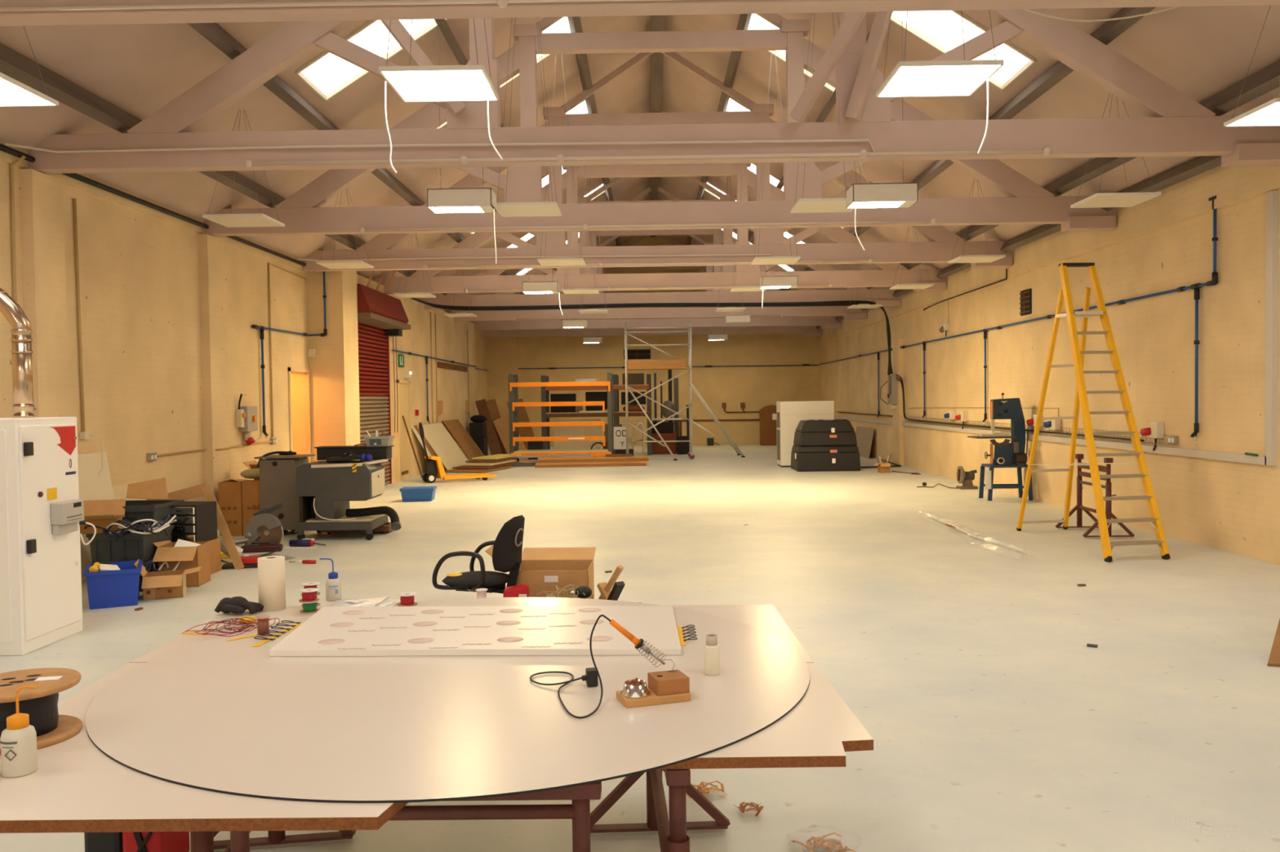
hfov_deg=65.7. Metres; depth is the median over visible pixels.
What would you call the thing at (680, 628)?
lead
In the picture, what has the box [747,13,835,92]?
window
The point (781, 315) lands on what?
conduit
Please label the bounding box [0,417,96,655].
cabinet
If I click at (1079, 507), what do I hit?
trestle
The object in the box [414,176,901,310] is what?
roof truss
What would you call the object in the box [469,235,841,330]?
roof truss
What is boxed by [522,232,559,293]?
box light
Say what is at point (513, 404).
shelving rack
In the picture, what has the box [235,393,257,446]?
switch
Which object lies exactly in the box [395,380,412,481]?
door
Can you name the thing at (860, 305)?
panel light
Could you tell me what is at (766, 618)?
board
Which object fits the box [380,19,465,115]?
brace
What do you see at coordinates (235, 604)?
glove
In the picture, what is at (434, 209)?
diffuser
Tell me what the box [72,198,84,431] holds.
conduit
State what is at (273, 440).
wall socket
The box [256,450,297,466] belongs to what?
black flex
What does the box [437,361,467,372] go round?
batten
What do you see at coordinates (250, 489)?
cardboard box
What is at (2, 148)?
cable
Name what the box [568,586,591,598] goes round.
headset
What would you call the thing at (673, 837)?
trestle
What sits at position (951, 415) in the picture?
socket
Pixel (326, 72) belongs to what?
window
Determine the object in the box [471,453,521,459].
flat board
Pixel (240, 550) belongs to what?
bag
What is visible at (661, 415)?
pole
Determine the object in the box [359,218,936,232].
conduit
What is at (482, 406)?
board
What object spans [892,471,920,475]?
tubes
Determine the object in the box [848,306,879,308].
diffuser
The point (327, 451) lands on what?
tray
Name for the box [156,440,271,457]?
conduit
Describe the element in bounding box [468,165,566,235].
window
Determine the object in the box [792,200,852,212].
diffuser
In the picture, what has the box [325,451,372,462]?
machine parts
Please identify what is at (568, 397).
box
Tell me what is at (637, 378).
box
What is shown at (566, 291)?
diffuser
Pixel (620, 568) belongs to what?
offcut
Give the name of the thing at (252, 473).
scrap
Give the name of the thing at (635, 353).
air vent
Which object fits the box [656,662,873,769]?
board
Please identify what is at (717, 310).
diffuser
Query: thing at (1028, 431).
cable
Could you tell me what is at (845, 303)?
cable
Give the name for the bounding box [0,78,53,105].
diffuser
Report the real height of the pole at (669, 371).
2.500 m
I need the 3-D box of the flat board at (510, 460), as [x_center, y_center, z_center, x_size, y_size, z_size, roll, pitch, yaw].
[-3.610,0.873,23.669,0.790,0.035,1.600,0,2,15]
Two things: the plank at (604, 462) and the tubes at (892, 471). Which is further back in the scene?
the plank at (604, 462)
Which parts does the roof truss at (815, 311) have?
queen post, queen post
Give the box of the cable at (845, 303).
[409,297,893,375]
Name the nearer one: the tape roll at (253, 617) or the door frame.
the tape roll at (253, 617)
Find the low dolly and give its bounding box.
[320,522,391,534]
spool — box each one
[298,587,319,602]
[299,600,319,613]
[300,582,319,595]
[301,594,320,606]
[396,591,417,606]
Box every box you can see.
[79,431,89,439]
[80,498,125,534]
[134,559,201,599]
[152,538,210,586]
[208,537,221,574]
[217,479,250,536]
[241,480,259,536]
[242,460,259,479]
[437,400,443,413]
[465,400,469,412]
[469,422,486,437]
[484,545,595,599]
[527,441,544,459]
[550,393,576,413]
[575,400,582,412]
[585,391,607,410]
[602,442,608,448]
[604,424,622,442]
[615,448,633,456]
[621,391,645,404]
[622,373,644,385]
[706,437,719,445]
[759,405,777,445]
[874,454,893,472]
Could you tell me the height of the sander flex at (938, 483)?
0.064 m
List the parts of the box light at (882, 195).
pull cord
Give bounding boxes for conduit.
[4,138,875,153]
[9,155,26,302]
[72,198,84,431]
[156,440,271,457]
[244,146,1051,167]
[267,262,306,437]
[296,253,772,261]
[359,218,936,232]
[423,258,872,269]
[430,311,433,422]
[435,313,437,422]
[464,284,831,292]
[466,329,469,418]
[513,314,783,320]
[929,407,1058,417]
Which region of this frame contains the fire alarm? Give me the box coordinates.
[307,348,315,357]
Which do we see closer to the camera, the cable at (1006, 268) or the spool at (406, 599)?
the spool at (406, 599)
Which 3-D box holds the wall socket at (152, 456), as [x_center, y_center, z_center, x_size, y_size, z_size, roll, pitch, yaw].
[-5.367,0.339,10.914,0.048,0.090,0.150,-1,2,1]
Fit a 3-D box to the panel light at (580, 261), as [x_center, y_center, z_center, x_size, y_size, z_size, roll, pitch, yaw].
[-1.096,-3.784,13.660,0.614,3.068,0.614,-1,2,1]
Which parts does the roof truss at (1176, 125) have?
queen post, queen post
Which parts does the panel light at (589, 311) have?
frame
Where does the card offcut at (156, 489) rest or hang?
on the crate at (138, 509)
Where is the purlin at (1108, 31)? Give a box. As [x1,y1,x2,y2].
[780,7,1155,290]
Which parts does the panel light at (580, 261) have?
frame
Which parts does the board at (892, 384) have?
door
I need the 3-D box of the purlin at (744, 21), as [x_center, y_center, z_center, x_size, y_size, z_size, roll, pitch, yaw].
[1.394,-5.397,14.741,0.186,0.223,37.800,-1,2,1]
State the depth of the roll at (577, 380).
28.32 m
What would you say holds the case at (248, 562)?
on the floor
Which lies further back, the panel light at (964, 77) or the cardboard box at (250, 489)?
the cardboard box at (250, 489)
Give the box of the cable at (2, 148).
[0,143,306,266]
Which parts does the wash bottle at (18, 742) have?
spout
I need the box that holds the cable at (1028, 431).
[1020,431,1028,469]
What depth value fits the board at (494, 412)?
29.12 m
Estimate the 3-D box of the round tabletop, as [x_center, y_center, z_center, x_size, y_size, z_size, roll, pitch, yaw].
[-0.577,0.810,3.360,2.272,0.008,2.272,-1,2,1]
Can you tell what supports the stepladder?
on the floor
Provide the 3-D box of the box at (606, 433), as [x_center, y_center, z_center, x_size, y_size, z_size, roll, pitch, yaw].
[-0.771,0.207,28.626,0.500,0.500,0.500,-1,2,1]
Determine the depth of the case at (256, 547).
10.77 m
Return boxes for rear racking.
[540,373,652,455]
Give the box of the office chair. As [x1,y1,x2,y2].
[431,515,524,593]
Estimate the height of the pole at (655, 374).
2.350 m
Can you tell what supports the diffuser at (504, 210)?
attached to the panel light at (505, 209)
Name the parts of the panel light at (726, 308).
frame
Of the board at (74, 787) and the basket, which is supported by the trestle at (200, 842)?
the board at (74, 787)
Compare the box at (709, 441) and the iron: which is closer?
the iron
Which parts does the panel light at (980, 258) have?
frame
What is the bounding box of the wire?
[182,617,279,636]
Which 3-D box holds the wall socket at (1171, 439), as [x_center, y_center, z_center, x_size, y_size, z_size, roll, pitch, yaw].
[5.885,0.151,10.954,0.048,0.090,0.150,-1,2,1]
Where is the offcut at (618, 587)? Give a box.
[607,581,625,600]
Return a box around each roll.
[239,616,255,624]
[257,555,285,611]
[575,378,596,382]
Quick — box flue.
[0,287,35,417]
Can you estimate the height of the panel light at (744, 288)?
2.940 m
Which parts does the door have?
frame, frame, kick plate, frame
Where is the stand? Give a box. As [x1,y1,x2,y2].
[616,640,690,708]
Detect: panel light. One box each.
[0,26,58,106]
[202,110,284,227]
[315,190,373,269]
[378,18,502,173]
[393,233,435,297]
[444,269,476,317]
[496,17,561,217]
[537,54,585,266]
[561,165,599,293]
[578,180,608,313]
[715,176,745,311]
[730,163,766,292]
[751,50,800,264]
[790,13,857,213]
[847,263,882,308]
[875,9,1004,154]
[889,227,933,289]
[947,181,1005,263]
[1070,93,1161,208]
[1223,4,1279,126]
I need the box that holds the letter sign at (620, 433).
[613,426,626,449]
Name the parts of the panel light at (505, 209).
frame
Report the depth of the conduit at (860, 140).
8.71 m
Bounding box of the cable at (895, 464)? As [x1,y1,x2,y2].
[860,459,901,468]
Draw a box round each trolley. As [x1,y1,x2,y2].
[591,442,606,457]
[631,422,644,455]
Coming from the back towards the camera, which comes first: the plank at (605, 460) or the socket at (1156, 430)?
the plank at (605, 460)
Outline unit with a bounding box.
[776,400,834,467]
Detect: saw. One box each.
[222,502,284,545]
[967,392,1033,501]
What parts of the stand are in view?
board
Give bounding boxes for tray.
[314,443,394,460]
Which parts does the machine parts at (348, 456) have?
plate, blue knob, blue knob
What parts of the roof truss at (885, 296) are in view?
queen post, queen post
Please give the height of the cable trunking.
2.530 m
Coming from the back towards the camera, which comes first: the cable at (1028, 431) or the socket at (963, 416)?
the socket at (963, 416)
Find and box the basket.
[906,416,1173,445]
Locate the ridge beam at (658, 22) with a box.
[649,15,665,237]
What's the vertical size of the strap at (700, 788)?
0.033 m
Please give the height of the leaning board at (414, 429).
1.106 m
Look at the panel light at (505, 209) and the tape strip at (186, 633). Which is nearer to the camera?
the tape strip at (186, 633)
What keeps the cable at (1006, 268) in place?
attached to the wall at (1163, 242)
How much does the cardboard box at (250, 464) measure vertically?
0.912 m
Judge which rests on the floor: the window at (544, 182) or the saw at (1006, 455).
the saw at (1006, 455)
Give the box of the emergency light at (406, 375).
[404,371,412,378]
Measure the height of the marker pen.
0.029 m
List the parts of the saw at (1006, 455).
leg, leg, door, frame, leg, motor, leg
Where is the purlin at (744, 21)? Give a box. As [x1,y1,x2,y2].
[685,13,751,245]
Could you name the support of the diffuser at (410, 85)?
attached to the panel light at (435, 83)
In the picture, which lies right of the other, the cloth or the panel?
the cloth
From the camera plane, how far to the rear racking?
28.14 m
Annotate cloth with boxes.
[470,414,487,422]
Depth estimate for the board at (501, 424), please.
28.64 m
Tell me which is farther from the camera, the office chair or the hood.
the hood
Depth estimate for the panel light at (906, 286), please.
17.34 m
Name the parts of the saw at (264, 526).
arm, motor, blade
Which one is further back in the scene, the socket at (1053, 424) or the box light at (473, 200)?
the socket at (1053, 424)
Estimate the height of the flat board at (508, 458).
0.035 m
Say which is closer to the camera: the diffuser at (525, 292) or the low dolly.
the low dolly
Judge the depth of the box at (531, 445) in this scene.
26.80 m
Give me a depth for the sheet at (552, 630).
3.72 m
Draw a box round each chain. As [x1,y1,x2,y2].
[392,336,395,432]
[395,336,398,432]
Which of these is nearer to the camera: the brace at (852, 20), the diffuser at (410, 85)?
the diffuser at (410, 85)
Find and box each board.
[0,662,408,833]
[129,604,813,662]
[411,424,431,456]
[413,424,446,472]
[417,422,468,470]
[442,419,484,460]
[445,466,511,472]
[452,462,514,469]
[458,459,516,466]
[465,457,519,462]
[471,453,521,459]
[475,399,502,454]
[485,399,506,453]
[493,415,526,453]
[506,398,534,449]
[553,419,585,449]
[584,419,600,448]
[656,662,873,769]
[887,373,897,408]
[1266,618,1279,666]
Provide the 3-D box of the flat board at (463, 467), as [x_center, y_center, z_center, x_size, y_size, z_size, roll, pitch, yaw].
[-3.663,0.934,23.321,0.870,0.035,1.600,0,2,15]
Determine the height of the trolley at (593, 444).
0.440 m
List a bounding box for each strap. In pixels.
[685,780,727,798]
[733,801,763,816]
[791,831,855,851]
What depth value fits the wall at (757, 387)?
33.74 m
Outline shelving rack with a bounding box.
[508,372,613,461]
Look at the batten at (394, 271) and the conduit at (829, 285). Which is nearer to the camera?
the batten at (394, 271)
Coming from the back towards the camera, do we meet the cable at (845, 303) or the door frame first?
the cable at (845, 303)
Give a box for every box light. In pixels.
[426,18,497,213]
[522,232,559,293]
[562,239,588,328]
[582,328,602,343]
[707,328,728,340]
[724,312,750,323]
[760,264,797,288]
[846,11,918,208]
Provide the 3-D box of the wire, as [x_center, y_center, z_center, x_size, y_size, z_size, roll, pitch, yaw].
[-1.617,0.793,3.932,0.234,0.027,0.342,0,2,36]
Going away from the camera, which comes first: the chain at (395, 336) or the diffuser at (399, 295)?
the diffuser at (399, 295)
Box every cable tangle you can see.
[84,515,177,540]
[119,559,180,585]
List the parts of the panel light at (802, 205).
frame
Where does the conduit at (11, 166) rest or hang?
attached to the wall at (171, 347)
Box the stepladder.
[1016,262,1170,562]
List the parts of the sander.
motor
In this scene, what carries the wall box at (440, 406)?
attached to the wall at (171, 347)
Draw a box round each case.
[217,528,271,568]
[240,542,283,553]
[651,422,674,433]
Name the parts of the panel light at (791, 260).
frame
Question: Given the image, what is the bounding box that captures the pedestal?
[253,453,315,535]
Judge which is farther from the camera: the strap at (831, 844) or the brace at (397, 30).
the brace at (397, 30)
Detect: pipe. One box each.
[251,271,327,438]
[391,349,488,424]
[517,364,818,368]
[818,195,1217,440]
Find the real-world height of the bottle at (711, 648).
0.125 m
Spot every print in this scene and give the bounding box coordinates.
[0,741,17,748]
[328,585,337,594]
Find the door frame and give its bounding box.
[288,367,311,462]
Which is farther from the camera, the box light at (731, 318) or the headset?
the box light at (731, 318)
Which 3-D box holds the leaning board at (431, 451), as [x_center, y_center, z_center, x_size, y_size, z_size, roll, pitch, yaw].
[-4.638,0.509,22.230,0.363,1.096,1.752,0,2,26]
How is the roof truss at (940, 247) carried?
attached to the ceiling
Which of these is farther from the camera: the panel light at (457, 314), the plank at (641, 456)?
the plank at (641, 456)
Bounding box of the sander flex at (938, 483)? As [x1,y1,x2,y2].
[916,483,959,488]
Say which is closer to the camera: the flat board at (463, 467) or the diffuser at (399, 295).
the diffuser at (399, 295)
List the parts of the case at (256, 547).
handle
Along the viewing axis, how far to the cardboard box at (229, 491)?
12.11 m
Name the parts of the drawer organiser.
drawer, drawer, drawer, drawer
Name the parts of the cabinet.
panel, door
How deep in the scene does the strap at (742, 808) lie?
3.85 m
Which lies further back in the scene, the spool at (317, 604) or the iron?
the spool at (317, 604)
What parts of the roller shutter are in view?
guide rail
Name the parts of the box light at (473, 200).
pull cord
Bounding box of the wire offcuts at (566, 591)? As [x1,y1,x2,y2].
[528,584,590,599]
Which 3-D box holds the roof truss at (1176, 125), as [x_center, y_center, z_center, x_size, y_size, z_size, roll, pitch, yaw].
[0.159,-4.025,8.759,11.250,3.550,0.260,-1,2,1]
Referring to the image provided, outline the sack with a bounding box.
[622,404,644,412]
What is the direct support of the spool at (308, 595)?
on the spool at (308, 607)
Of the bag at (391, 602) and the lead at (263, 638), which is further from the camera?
the bag at (391, 602)
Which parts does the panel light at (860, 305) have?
frame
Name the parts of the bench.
leg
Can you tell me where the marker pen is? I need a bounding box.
[1244,452,1258,456]
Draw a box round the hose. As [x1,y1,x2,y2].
[345,506,401,530]
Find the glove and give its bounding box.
[214,596,263,613]
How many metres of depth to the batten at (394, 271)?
18.78 m
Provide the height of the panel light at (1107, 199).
1.123 m
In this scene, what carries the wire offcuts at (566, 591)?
on the carton
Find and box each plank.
[534,463,646,467]
[535,461,647,465]
[536,458,648,462]
[537,455,649,460]
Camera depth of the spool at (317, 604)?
4.40 m
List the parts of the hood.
motor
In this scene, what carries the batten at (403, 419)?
on the floor
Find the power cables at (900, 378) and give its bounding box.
[896,374,1144,441]
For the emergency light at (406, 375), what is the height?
0.140 m
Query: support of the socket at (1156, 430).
attached to the wall at (1163, 242)
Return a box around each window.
[294,18,448,101]
[437,17,570,128]
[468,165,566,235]
[504,182,604,248]
[514,231,579,275]
[565,99,587,114]
[704,181,807,244]
[721,229,795,271]
[725,96,846,189]
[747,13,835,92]
[747,163,846,229]
[889,10,1036,89]
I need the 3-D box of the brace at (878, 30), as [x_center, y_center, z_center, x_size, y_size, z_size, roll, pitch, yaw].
[2.073,-3.486,8.481,0.654,1.653,0.090,0,2,32]
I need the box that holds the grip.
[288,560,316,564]
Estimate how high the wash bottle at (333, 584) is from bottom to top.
0.195 m
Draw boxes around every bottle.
[0,685,38,777]
[319,558,341,601]
[703,634,719,675]
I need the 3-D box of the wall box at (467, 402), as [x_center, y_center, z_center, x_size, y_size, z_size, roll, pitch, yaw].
[-4.810,-0.554,27.671,0.060,0.320,0.300,-1,2,1]
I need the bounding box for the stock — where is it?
[506,453,591,466]
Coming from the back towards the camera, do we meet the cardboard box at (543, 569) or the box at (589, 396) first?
the box at (589, 396)
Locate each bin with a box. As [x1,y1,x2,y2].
[364,430,395,446]
[471,435,488,456]
[676,435,688,454]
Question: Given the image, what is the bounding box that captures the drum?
[0,667,82,749]
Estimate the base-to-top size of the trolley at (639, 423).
0.944 m
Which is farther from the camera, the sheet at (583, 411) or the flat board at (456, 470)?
the sheet at (583, 411)
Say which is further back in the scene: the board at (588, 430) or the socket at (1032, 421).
the board at (588, 430)
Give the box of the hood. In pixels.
[356,284,411,336]
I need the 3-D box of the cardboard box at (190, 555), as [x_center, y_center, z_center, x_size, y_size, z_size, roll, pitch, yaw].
[-4.151,1.189,8.861,0.455,0.474,0.439,-1,2,-5]
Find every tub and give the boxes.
[83,560,142,609]
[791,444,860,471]
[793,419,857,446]
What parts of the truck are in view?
plate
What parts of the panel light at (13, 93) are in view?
frame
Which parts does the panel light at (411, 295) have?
frame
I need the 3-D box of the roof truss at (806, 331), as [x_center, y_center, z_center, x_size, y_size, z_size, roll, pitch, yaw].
[0.384,-4.707,32.968,11.250,3.550,0.260,-1,2,1]
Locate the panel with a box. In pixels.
[80,484,131,582]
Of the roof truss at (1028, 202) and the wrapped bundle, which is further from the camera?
the wrapped bundle
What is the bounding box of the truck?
[418,422,497,483]
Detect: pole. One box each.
[653,373,657,422]
[660,382,662,421]
[667,369,672,422]
[673,377,679,435]
[686,404,689,453]
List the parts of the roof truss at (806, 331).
queen post, queen post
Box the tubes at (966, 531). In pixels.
[924,512,1025,552]
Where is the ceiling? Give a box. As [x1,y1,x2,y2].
[0,4,1279,333]
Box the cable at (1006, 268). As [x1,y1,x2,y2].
[923,268,1007,311]
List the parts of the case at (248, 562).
handle, sole plate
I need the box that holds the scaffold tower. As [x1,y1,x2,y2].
[624,320,745,460]
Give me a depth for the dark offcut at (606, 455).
23.82 m
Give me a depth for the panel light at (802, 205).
9.86 m
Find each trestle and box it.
[190,830,355,851]
[230,781,601,851]
[590,768,730,851]
[1055,453,1134,537]
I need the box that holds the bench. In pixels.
[651,417,682,435]
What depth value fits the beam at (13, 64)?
8.34 m
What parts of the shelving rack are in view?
hook plate, hook plate, hook plate, hook plate, hook plate, hook plate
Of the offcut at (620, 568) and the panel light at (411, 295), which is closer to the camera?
the offcut at (620, 568)
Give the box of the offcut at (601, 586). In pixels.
[596,582,610,599]
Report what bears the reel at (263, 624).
on the round tabletop
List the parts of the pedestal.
plate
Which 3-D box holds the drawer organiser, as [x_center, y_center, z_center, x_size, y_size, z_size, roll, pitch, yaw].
[-4.350,0.913,9.400,0.500,0.360,0.400,-1,2,6]
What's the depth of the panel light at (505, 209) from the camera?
9.83 m
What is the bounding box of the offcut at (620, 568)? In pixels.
[598,564,623,599]
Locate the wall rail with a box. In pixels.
[652,418,759,422]
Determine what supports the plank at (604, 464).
on the floor
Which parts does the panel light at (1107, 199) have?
frame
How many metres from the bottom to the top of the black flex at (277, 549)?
0.085 m
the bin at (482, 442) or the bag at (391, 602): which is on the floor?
the bin at (482, 442)
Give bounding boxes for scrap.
[134,607,142,610]
[240,468,259,479]
[1086,643,1097,648]
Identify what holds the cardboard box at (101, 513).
on the crate at (133, 546)
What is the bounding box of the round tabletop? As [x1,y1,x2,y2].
[85,597,809,803]
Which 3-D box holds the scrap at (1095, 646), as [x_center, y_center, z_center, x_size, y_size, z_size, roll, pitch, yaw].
[2.879,1.398,6.315,0.060,0.014,0.030,0,2,32]
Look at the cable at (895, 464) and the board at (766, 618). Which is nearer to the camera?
the board at (766, 618)
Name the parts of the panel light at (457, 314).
frame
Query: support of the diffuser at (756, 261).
attached to the panel light at (791, 260)
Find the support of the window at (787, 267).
attached to the ceiling
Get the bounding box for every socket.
[146,452,156,461]
[243,431,252,440]
[270,437,276,444]
[721,403,728,413]
[740,402,746,413]
[943,409,955,419]
[955,411,968,429]
[1026,414,1043,426]
[1026,425,1032,430]
[1043,419,1061,429]
[1140,422,1164,451]
[1168,435,1178,444]
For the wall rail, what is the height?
0.060 m
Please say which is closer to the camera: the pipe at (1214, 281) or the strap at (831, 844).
the strap at (831, 844)
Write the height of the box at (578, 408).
0.330 m
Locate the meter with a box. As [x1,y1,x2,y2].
[50,499,84,535]
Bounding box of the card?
[146,482,244,568]
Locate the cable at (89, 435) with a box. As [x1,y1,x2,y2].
[88,435,102,477]
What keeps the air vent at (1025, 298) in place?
in the wall at (1163, 242)
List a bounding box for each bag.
[84,831,189,851]
[220,546,248,558]
[328,596,389,606]
[377,598,400,606]
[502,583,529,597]
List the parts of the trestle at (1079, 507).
post, post, post, post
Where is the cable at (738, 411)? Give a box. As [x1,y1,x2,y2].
[725,411,759,413]
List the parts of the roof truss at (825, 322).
queen post, queen post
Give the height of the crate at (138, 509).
0.190 m
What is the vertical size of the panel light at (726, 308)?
2.940 m
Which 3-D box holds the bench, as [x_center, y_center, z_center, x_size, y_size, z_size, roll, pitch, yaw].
[0.734,0.289,28.914,1.000,1.020,0.600,-1,2,1]
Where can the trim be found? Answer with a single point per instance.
(5, 157)
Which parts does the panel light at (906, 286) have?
frame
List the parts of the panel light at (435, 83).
pull cord, frame, pull cord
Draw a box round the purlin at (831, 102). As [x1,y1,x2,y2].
[747,11,893,239]
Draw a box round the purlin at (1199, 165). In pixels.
[815,155,1221,328]
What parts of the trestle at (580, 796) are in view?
post, post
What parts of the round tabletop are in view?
tape strip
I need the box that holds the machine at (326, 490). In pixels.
[294,459,390,540]
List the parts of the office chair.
armrest, seat, armrest, backrest, stem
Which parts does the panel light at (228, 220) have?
frame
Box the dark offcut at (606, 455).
[604,453,632,456]
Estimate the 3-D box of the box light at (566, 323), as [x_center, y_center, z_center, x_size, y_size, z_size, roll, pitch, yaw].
[-1.577,-3.807,23.974,0.600,2.846,0.312,-1,2,1]
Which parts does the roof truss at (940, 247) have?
queen post, queen post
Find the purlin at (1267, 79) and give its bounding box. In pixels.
[866,59,1279,289]
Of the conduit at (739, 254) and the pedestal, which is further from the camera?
the conduit at (739, 254)
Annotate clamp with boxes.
[283,538,325,548]
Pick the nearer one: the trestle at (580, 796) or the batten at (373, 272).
the trestle at (580, 796)
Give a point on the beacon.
(945, 326)
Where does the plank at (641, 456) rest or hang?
on the plank at (605, 460)
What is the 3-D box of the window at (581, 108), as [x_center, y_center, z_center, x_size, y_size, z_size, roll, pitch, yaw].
[-2.195,-4.742,17.309,2.679,1.752,0.960,-1,2,1]
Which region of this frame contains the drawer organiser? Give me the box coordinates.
[145,501,217,542]
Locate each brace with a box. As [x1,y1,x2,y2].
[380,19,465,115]
[789,12,866,123]
[844,11,892,120]
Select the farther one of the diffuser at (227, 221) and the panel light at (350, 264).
the panel light at (350, 264)
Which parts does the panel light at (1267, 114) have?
frame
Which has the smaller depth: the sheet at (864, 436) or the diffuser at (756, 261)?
the diffuser at (756, 261)
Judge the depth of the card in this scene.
9.83 m
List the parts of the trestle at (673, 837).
post, post, post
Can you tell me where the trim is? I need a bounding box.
[0,141,306,272]
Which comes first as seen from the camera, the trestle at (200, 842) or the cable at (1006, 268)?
the trestle at (200, 842)
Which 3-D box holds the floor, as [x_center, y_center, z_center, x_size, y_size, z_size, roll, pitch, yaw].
[-1.038,1.259,15.152,15.600,0.100,38.200,-1,2,1]
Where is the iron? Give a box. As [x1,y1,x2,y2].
[529,614,665,718]
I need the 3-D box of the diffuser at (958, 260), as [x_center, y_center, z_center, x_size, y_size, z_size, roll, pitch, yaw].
[4.726,-2.342,13.946,0.586,0.008,0.586,-1,2,1]
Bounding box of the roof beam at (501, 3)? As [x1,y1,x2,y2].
[0,0,686,12]
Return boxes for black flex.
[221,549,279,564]
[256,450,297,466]
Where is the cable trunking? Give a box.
[834,190,1278,466]
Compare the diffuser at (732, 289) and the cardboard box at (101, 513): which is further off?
the diffuser at (732, 289)
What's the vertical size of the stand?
0.166 m
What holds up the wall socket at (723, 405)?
attached to the wall at (757, 387)
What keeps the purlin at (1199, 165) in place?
attached to the roof truss at (688, 6)
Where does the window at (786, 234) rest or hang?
attached to the ceiling
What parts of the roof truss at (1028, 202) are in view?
queen post, queen post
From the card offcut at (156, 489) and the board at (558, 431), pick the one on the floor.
the board at (558, 431)
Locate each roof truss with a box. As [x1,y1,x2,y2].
[0,0,1279,26]
[27,8,1279,173]
[201,13,1116,236]
[300,52,1013,271]
[371,109,946,293]
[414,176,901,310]
[445,186,867,321]
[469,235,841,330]
[483,235,821,337]
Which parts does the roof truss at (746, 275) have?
queen post, queen post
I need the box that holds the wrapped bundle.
[661,400,675,417]
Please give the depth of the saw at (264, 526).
10.94 m
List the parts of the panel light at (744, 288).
frame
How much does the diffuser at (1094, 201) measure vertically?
0.008 m
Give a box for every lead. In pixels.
[253,620,301,640]
[676,624,697,645]
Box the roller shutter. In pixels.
[357,322,391,484]
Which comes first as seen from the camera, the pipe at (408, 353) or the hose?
the hose
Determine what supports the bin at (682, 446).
on the floor
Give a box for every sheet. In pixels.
[77,452,114,500]
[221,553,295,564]
[269,605,681,656]
[579,410,607,412]
[855,426,874,458]
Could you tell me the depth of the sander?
16.89 m
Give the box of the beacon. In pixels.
[938,323,949,337]
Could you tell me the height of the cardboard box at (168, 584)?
0.306 m
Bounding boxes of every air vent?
[623,349,650,359]
[1018,288,1031,315]
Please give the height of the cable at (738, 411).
0.032 m
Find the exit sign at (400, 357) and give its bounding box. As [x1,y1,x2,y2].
[397,354,404,367]
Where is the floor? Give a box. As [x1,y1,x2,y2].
[0,444,1279,851]
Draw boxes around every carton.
[546,594,593,599]
[651,432,676,454]
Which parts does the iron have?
handle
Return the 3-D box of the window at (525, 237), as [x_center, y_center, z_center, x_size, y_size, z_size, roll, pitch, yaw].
[-2.134,-4.926,23.857,2.679,1.752,0.960,-1,2,1]
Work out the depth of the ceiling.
11.55 m
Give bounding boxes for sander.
[955,466,977,489]
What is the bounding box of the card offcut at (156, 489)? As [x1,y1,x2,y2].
[125,477,168,499]
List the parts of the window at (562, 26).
frame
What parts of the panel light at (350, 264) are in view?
frame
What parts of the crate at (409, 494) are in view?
lid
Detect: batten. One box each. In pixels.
[366,271,374,287]
[375,271,385,290]
[384,270,395,293]
[402,415,422,478]
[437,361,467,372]
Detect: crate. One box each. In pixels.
[85,524,173,562]
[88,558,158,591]
[122,499,184,526]
[399,486,436,502]
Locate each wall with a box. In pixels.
[0,160,487,528]
[486,235,819,448]
[817,165,1279,565]
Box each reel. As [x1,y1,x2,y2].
[255,615,271,636]
[475,588,487,598]
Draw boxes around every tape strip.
[180,631,208,635]
[226,633,257,640]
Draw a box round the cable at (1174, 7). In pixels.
[1022,6,1179,22]
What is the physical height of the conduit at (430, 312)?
2.600 m
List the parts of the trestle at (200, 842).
post, post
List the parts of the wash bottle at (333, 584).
spout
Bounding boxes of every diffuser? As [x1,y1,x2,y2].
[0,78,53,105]
[205,216,281,226]
[320,262,370,268]
[382,70,496,101]
[395,294,432,297]
[429,206,484,213]
[446,315,475,317]
[496,204,559,216]
[524,291,552,293]
[538,259,584,266]
[563,289,597,293]
[579,311,607,313]
[715,309,743,311]
[731,288,765,291]
[752,258,798,264]
[760,286,790,288]
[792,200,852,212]
[848,201,904,208]
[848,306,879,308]
[879,65,999,96]
[893,285,930,288]
[951,257,1001,262]
[1074,195,1157,207]
[1228,102,1279,125]
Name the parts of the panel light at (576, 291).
frame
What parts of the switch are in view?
knob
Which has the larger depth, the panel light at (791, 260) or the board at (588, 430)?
the board at (588, 430)
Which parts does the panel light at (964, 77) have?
frame, pull cord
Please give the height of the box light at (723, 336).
2.779 m

